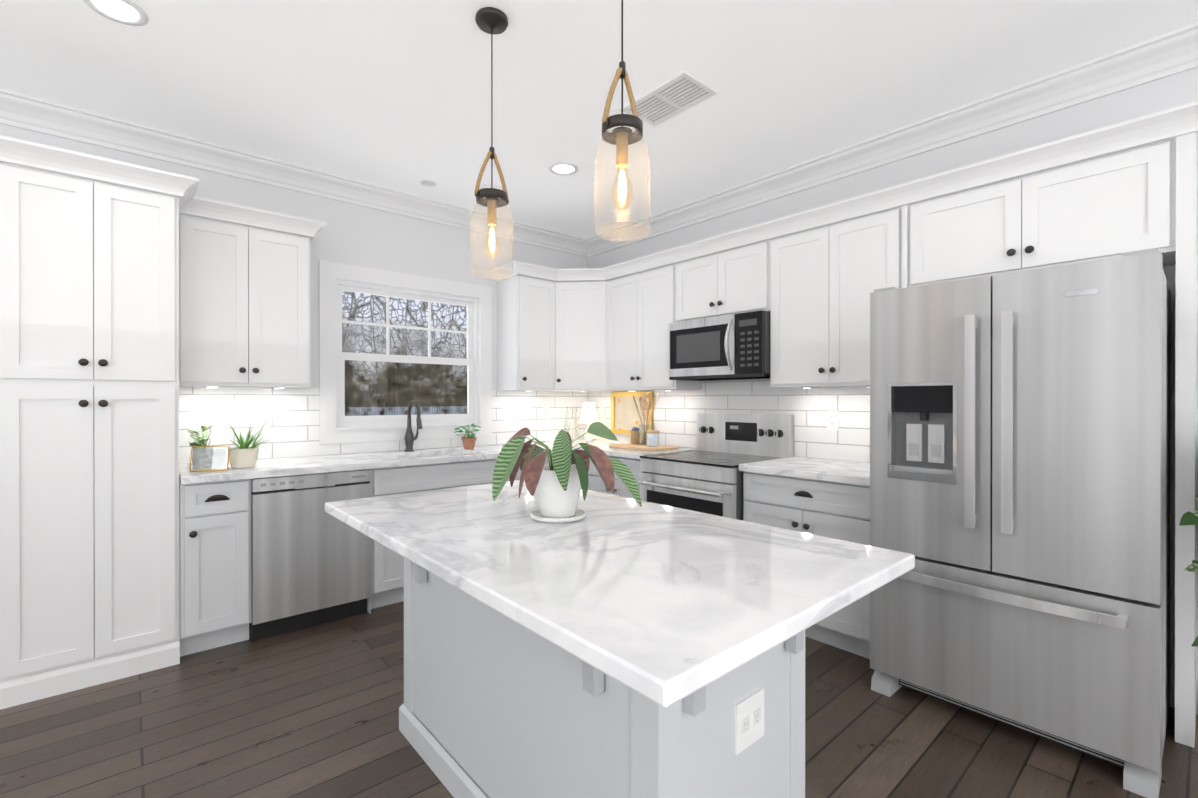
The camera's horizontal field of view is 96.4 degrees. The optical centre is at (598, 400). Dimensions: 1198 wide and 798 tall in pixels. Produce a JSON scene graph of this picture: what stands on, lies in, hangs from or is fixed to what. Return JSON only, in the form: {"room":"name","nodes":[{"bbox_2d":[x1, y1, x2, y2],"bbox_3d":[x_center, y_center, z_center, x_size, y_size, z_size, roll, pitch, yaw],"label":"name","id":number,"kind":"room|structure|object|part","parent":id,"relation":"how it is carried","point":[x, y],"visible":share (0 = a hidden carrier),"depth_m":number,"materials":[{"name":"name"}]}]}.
{"room":"kitchen","nodes":[
{"label":"kitchen","id":0,"kind":"room"},
{"bbox_2d":[0,124,587,389],"bbox_3d":[-2.641,-0.107,3.019,6.880,2.790,0.140,0,0,-41],"label":"wall","id":1,"kind":"structure","parent":0,"point":[355,235],"depth_m":3.76,"materials":[{"name":"white paint"}]},
{"bbox_2d":[184,193,315,388],"bbox_3d":[-2.105,-0.585,3.175,0.647,1.000,0.324,0,0,-41],"label":"upper cabinet","id":2,"kind":"object","parent":1,"relation":"attached to","point":[247,289],"depth_m":3.04,"materials":[{"name":"white wood"}]},
{"bbox_3d":[-0.234,-1.040,2.388,3.800,0.086,3.970,0,0,-41],"label":"cab crown","id":3,"kind":"part","parent":2,"relation":"part of","materials":[{"name":"white"}]},
{"bbox_2d":[0,88,583,255],"bbox_3d":[-2.559,-1.436,2.923,6.360,0.132,0.108,0,0,-41],"label":"crown molding","id":4,"kind":"structure","parent":1,"relation":"attached to","point":[18,110],"depth_m":3.25,"materials":[{"name":"white wood"}]},
{"bbox_2d":[179,386,587,463],"bbox_3d":[-1.280,0.140,4.107,3.115,0.452,0.008,0,0,-41],"label":"backsplash","id":5,"kind":"structure","parent":1,"relation":"attached to","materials":[{"name":"tile"}]},
{"bbox_2d":[319,260,491,444],"bbox_3d":[-1.426,-0.325,4.060,1.300,1.233,0.170,0,0,-41],"label":"window","id":6,"kind":"structure","parent":1,"relation":"in","point":[330,273],"depth_m":3.96,"materials":[{"name":"white wood"}]},
{"bbox_3d":[-1.435,-0.326,4.071,1.096,1.027,0.080,0,0,-41],"label":"window sash","id":7,"kind":"part","parent":6,"relation":"part of","materials":[{"name":"white wood"}]},
{"bbox_2d":[496,261,551,392],"bbox_3d":[-0.575,-0.587,4.486,0.423,1.000,0.361,0,0,-41],"label":"upper cabinet","id":8,"kind":"object","parent":1,"relation":"attached to","point":[524,304],"depth_m":4.35,"materials":[{"name":"white wood"}]},
{"bbox_2d":[552,266,607,392],"bbox_3d":[-0.142,-0.587,4.653,0.681,1.000,0.681,0,0,-41],"label":"upper cabinet","id":9,"kind":"object","parent":1,"relation":"attached to","point":[580,307],"depth_m":4.47,"materials":[{"name":"white wood"}]},
{"bbox_2d":[0,601,1197,797],"bbox_3d":[-0.226,1.353,0.257,6.880,0.120,7.480,0,0,-41],"label":"floor","id":10,"kind":"structure","parent":0,"point":[311,712],"depth_m":2.04,"materials":[{"name":"brown wood"}]},
{"bbox_2d":[0,137,183,709],"bbox_3d":[-2.484,0.102,2.650,0.610,2.372,0.618,0,0,-41],"label":"tall cabinet","id":11,"kind":"object","parent":10,"relation":"on","point":[142,331],"depth_m":2.40,"materials":[{"name":"white wood"}]},
{"bbox_2d":[176,481,251,664],"bbox_3d":[-2.140,0.848,2.952,0.297,0.880,0.618,0,0,-41],"label":"base cabinet","id":12,"kind":"object","parent":10,"relation":"on","point":[214,578],"depth_m":2.72,"materials":[{"name":"white wood"}]},
{"bbox_2d":[180,437,627,484],"bbox_3d":[-1.070,0.386,3.867,3.115,0.040,0.646,0,0,-41],"label":"countertop","id":13,"kind":"structure","parent":12,"relation":"on","point":[391,458],"depth_m":3.29,"materials":[{"name":"white stone"}]},
{"bbox_2d":[187,425,214,468],"bbox_3d":[-2.187,0.249,2.946,0.120,0.235,0.253,0,0,-41],"label":"potted plant","id":14,"kind":"object","parent":13,"relation":"on","point":[202,440],"visible":0.58,"depth_m":2.94,"materials":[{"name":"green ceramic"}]},
{"bbox_2d":[190,446,231,471],"bbox_3d":[-2.041,0.301,2.819,0.171,0.129,0.076,0,0,-19],"label":"photo frame","id":15,"kind":"object","parent":13,"relation":"on","point":[212,458],"visible":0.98,"depth_m":2.79,"materials":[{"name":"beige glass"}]},
{"bbox_2d":[228,417,270,467],"bbox_3d":[-1.944,0.222,3.002,0.253,0.290,0.302,0,0,-41],"label":"potted plant","id":16,"kind":"object","parent":13,"relation":"on","point":[243,455],"visible":1,"depth_m":2.92,"materials":[{"name":"beige ceramic"}]},
{"bbox_2d":[404,401,421,450],"bbox_3d":[-1.309,0.182,3.837,0.104,0.366,0.237,0,0,-41],"label":"faucet","id":17,"kind":"object","parent":13,"relation":"on","point":[409,438],"visible":1,"depth_m":3.87,"materials":[{"name":"grey metal"}]},
{"bbox_2d":[454,423,480,448],"bbox_3d":[-0.975,0.269,4.048,0.223,0.192,0.178,0,0,-41],"label":"potted plant","id":18,"kind":"object","parent":13,"relation":"on","point":[469,440],"visible":1,"depth_m":4.03,"materials":[{"name":"green plant"}]},
{"bbox_2d":[564,407,570,433],"bbox_3d":[-0.284,0.208,4.863,0.069,0.310,0.056,0,0,16],"label":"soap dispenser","id":19,"kind":"object","parent":13,"relation":"on","point":[566,414],"depth_m":4.86,"materials":[{"name":"clear glass"}]},
{"bbox_2d":[574,407,580,438],"bbox_3d":[-0.195,0.208,4.914,0.069,0.310,0.056,0,0,16],"label":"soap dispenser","id":20,"kind":"object","parent":13,"relation":"on","point":[576,414],"depth_m":4.91,"materials":[{"name":"clear glass"}]},
{"bbox_2d":[579,403,598,441],"bbox_3d":[-0.089,0.191,4.810,0.176,0.345,0.176,0,0,-41],"label":"table lamp","id":21,"kind":"object","parent":13,"relation":"on","point":[589,414],"visible":0.81,"depth_m":4.76,"materials":[{"name":"white ceramic"}]},
{"bbox_2d":[250,469,370,640],"bbox_3d":[-1.783,0.850,3.229,0.602,0.874,0.574,0,0,-41],"label":"dishwasher","id":22,"kind":"object","parent":10,"relation":"on","point":[310,562],"visible":0.96,"depth_m":2.98,"materials":[{"name":"silver metal"}]},
{"bbox_2d":[356,461,515,613],"bbox_3d":[-1.198,0.846,3.775,0.991,0.880,0.618,0,0,-41],"label":"base cabinet","id":23,"kind":"object","parent":10,"relation":"on","point":[387,566],"depth_m":3.35,"materials":[{"name":"white wood"}]},
{"bbox_2d":[516,467,524,479],"bbox_3d":[-0.766,0.845,4.152,0.447,0.880,0.618,0,0,-41],"label":"base cabinet","id":24,"kind":"object","parent":10,"relation":"on","point":[519,471],"depth_m":3.90,"materials":[{"name":"white"}]},
{"bbox_2d":[545,449,583,463],"bbox_3d":[-0.476,0.845,4.352,0.387,0.880,0.698,0,0,-41],"label":"base cabinet","id":25,"kind":"object","parent":10,"relation":"on","point":[546,461],"depth_m":4.09,"materials":[{"name":"white wood"}]},
{"bbox_2d":[399,560,804,797],"bbox_3d":[-0.105,0.848,1.653,0.821,0.885,1.564,0,0,-41],"label":"kitchen island","id":26,"kind":"object","parent":10,"relation":"on","point":[493,710],"depth_m":1.40,"materials":[{"name":"white wood"}]},
{"bbox_2d":[325,480,914,715],"bbox_3d":[-0.117,0.388,1.620,0.900,0.035,1.650,0,0,-41],"label":"island countertop","id":27,"kind":"structure","parent":26,"relation":"on","point":[666,604],"depth_m":1.17,"materials":[{"name":"white stone"}]},
{"bbox_2d":[492,422,641,522],"bbox_3d":[-0.117,0.220,1.730,0.477,0.298,0.551,0,0,-41],"label":"potted plant","id":28,"kind":"object","parent":27,"relation":"on","point":[559,482],"visible":1,"depth_m":1.63,"materials":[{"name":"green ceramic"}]},
{"bbox_2d":[735,687,763,754],"bbox_3d":[0.368,0.777,1.301,0.117,0.117,0.007,0,0,-41],"label":"outlet plate","id":29,"kind":"object","parent":26,"relation":"attached to","point":[749,706],"depth_m":1.30,"materials":[{"name":"white plastic"}]},
{"bbox_2d":[588,457,642,498],"bbox_3d":[0.304,0.845,4.192,0.619,0.880,0.769,0,0,-41],"label":"base cabinet","id":30,"kind":"object","parent":10,"relation":"on","point":[595,483],"depth_m":3.92,"materials":[{"name":"white wood"}]},
{"bbox_2d":[576,441,696,460],"bbox_3d":[0.310,0.385,4.164,0.646,0.040,0.723,0,0,-41],"label":"countertop","id":31,"kind":"structure","parent":30,"relation":"on","point":[609,451],"depth_m":3.92,"materials":[{"name":"white stone"}]},
{"bbox_2d":[609,443,678,450],"bbox_3d":[0.308,0.356,4.174,0.300,0.018,0.600,0,0,-41],"label":"cutting board","id":32,"kind":"object","parent":31,"relation":"on","point":[644,447],"visible":0.96,"depth_m":4.06,"materials":[{"name":"brown wood"}]},
{"bbox_2d":[630,427,639,443],"bbox_3d":[0.292,0.278,4.313,0.085,0.136,0.086,0,0,-41],"label":"jar","id":33,"kind":"object","parent":32,"relation":"on","point":[634,435],"visible":0.85,"depth_m":4.28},
{"bbox_2d":[633,392,657,444],"bbox_3d":[0.368,0.139,4.221,0.137,0.414,0.182,0,0,-41],"label":"wooden utensils","id":34,"kind":"object","parent":32,"relation":"on","point":[645,402],"visible":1,"depth_m":4.20,"materials":[{"name":"brown wood"}]},
{"bbox_2d":[647,430,658,446],"bbox_3d":[0.412,0.287,4.085,0.098,0.118,0.098,0,0,-41],"label":"canister","id":35,"kind":"object","parent":32,"relation":"on","point":[652,438],"visible":1,"depth_m":4.04,"materials":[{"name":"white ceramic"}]},
{"bbox_2d":[638,413,793,520],"bbox_3d":[0.755,0.689,3.566,0.740,1.195,0.756,0,0,-41],"label":"range","id":36,"kind":"object","parent":10,"relation":"on","point":[706,476],"visible":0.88,"depth_m":3.51,"materials":[{"name":"silver metal"}]},
{"bbox_2d":[743,473,869,658],"bbox_3d":[1.319,0.848,3.030,0.619,0.880,0.781,0,0,-41],"label":"base cabinet","id":37,"kind":"object","parent":10,"relation":"on","point":[820,508],"depth_m":2.77,"materials":[{"name":"white wood"}]},
{"bbox_2d":[739,457,869,488],"bbox_3d":[1.308,0.388,3.021,0.646,0.040,0.783,0,0,-41],"label":"countertop","id":38,"kind":"structure","parent":37,"relation":"on","point":[806,468],"depth_m":2.93,"materials":[{"name":"white stone"}]},
{"bbox_2d":[870,248,1170,797],"bbox_3d":[1.769,0.396,2.284,0.856,1.785,0.896,0,0,-41],"label":"refrigerator","id":39,"kind":"object","parent":10,"relation":"on","point":[1020,466],"visible":0.98,"depth_m":1.96,"materials":[{"name":"silver metal"}]},
{"bbox_2d":[1179,495,1197,646],"bbox_3d":[2.347,0.681,1.692,0.824,1.224,0.691,0,0,-41],"label":"plant","id":40,"kind":"object","parent":10,"relation":"on","point":[1189,518],"visible":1,"depth_m":1.84,"materials":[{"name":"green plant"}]},
{"bbox_2d":[0,0,1197,238],"bbox_3d":[-0.226,-1.557,0.252,6.880,0.120,7.480,0,0,-41],"label":"ceiling","id":41,"kind":"structure","parent":0,"point":[392,94],"depth_m":2.46,"materials":[{"name":"white paint"}]},
{"bbox_2d":[83,0,147,25],"bbox_3d":[-1.842,-1.496,2.041,0.189,0.008,0.189,0,0,43],"label":"recessed light","id":42,"kind":"object","parent":41,"relation":"in","point":[129,12],"depth_m":2.06,"materials":[{"name":"white"}]},
{"bbox_2d":[420,180,436,186],"bbox_3d":[-1.177,-1.500,3.697,0.110,0.006,0.110,0,0,-41],"label":"recessed light","id":43,"kind":"object","parent":41,"relation":"in","point":[428,183],"visible":1,"depth_m":3.70,"materials":[{"name":"white"}]},
{"bbox_2d":[470,7,512,279],"bbox_3d":[-0.420,-0.996,2.102,0.164,1.010,0.164,0,0,-41],"label":"pendant light","id":44,"kind":"object","parent":41,"relation":"hanging from","point":[491,20],"visible":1,"depth_m":2.09,"materials":[{"name":"clear glass"}]},
{"bbox_2d":[549,162,577,174],"bbox_3d":[-0.229,-1.499,3.463,0.189,0.008,0.189,0,0,28],"label":"recessed light","id":45,"kind":"object","parent":41,"relation":"in","point":[559,168],"depth_m":3.46,"materials":[{"name":"white plastic"}]},
{"bbox_2d":[594,0,649,240],"bbox_3d":[0.068,-0.995,1.573,0.164,1.010,0.164,0,0,-41],"label":"pendant light","id":46,"kind":"object","parent":41,"relation":"hanging from","point":[621,137],"visible":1,"depth_m":1.56,"materials":[{"name":"clear glass"}]},
{"bbox_2d":[623,71,717,125],"bbox_3d":[0.345,-1.497,2.676,0.250,0.008,0.420,0,0,-41],"label":"ceiling vent","id":47,"kind":"object","parent":41,"relation":"in","point":[675,95],"visible":0.92,"depth_m":2.65,"materials":[{"name":"white metal"}]},
{"bbox_2d":[588,67,1197,714],"bbox_3d":[2.358,-0.106,2.419,0.140,2.790,7.340,0,0,-41],"label":"wall","id":48,"kind":"structure","parent":0,"point":[1172,91],"depth_m":2.68,"materials":[{"name":"white paint"}]},
{"bbox_2d":[611,392,652,435],"bbox_3d":[0.281,0.110,4.654,0.024,0.370,0.500,0,0,-41],"label":"framed picture","id":49,"kind":"object","parent":48,"relation":"attached to","point":[625,418],"visible":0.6,"depth_m":4.70,"materials":[{"name":"wood"}]},
{"bbox_2d":[608,249,703,392],"bbox_3d":[0.391,-0.587,4.286,0.361,1.000,0.805,0,0,-41],"label":"upper cabinet","id":50,"kind":"object","parent":48,"relation":"attached to","point":[641,306],"depth_m":4.13,"materials":[{"name":"white wood"}]},
{"bbox_2d":[676,221,767,321],"bbox_3d":[0.921,-0.824,3.707,0.324,0.524,0.762,0,0,-41],"label":"upper cabinet","id":51,"kind":"object","parent":48,"relation":"attached to","point":[735,281],"depth_m":3.56,"materials":[{"name":"white wood"}]},
{"bbox_2d":[669,310,769,380],"bbox_3d":[0.867,-0.353,3.661,0.445,0.404,0.754,0,0,-41],"label":"microwave","id":52,"kind":"object","parent":51,"relation":"attached to","point":[732,347],"visible":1,"depth_m":3.50,"materials":[{"name":"silver metal"}]},
{"bbox_2d":[588,379,869,462],"bbox_3d":[0.850,0.106,4.030,0.008,0.520,2.907,0,0,-41],"label":"backsplash","id":53,"kind":"structure","parent":48,"relation":"attached to","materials":[{"name":"tile"}]},
{"bbox_2d":[764,185,907,388],"bbox_3d":[1.430,-0.585,3.125,0.324,1.000,0.786,0,0,-41],"label":"upper cabinet","id":54,"kind":"object","parent":48,"relation":"attached to","point":[821,281],"depth_m":3.02,"materials":[{"name":"white wood"}]},
{"bbox_2d":[580,23,1197,256],"bbox_3d":[2.218,-1.435,2.387,0.108,0.132,7.200,0,0,-41],"label":"crown molding","id":55,"kind":"structure","parent":48,"relation":"attached to","point":[1146,61],"depth_m":2.79,"materials":[{"name":"white wood"}]},
{"bbox_2d":[908,109,1183,286],"bbox_3d":[1.994,-0.827,2.478,0.324,0.512,0.930,0,0,-41],"label":"upper cabinet","id":56,"kind":"object","parent":48,"relation":"attached to","point":[1110,206],"depth_m":2.28,"materials":[{"name":"white wood"}]},
{"label":"outside","id":57,"kind":"structure","parent":0,"visible":0},
{"bbox_2d":[342,291,466,415],"bbox_3d":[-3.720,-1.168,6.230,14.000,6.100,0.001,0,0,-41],"label":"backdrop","id":58,"kind":"structure","parent":57,"point":[361,384],"depth_m":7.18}
]}

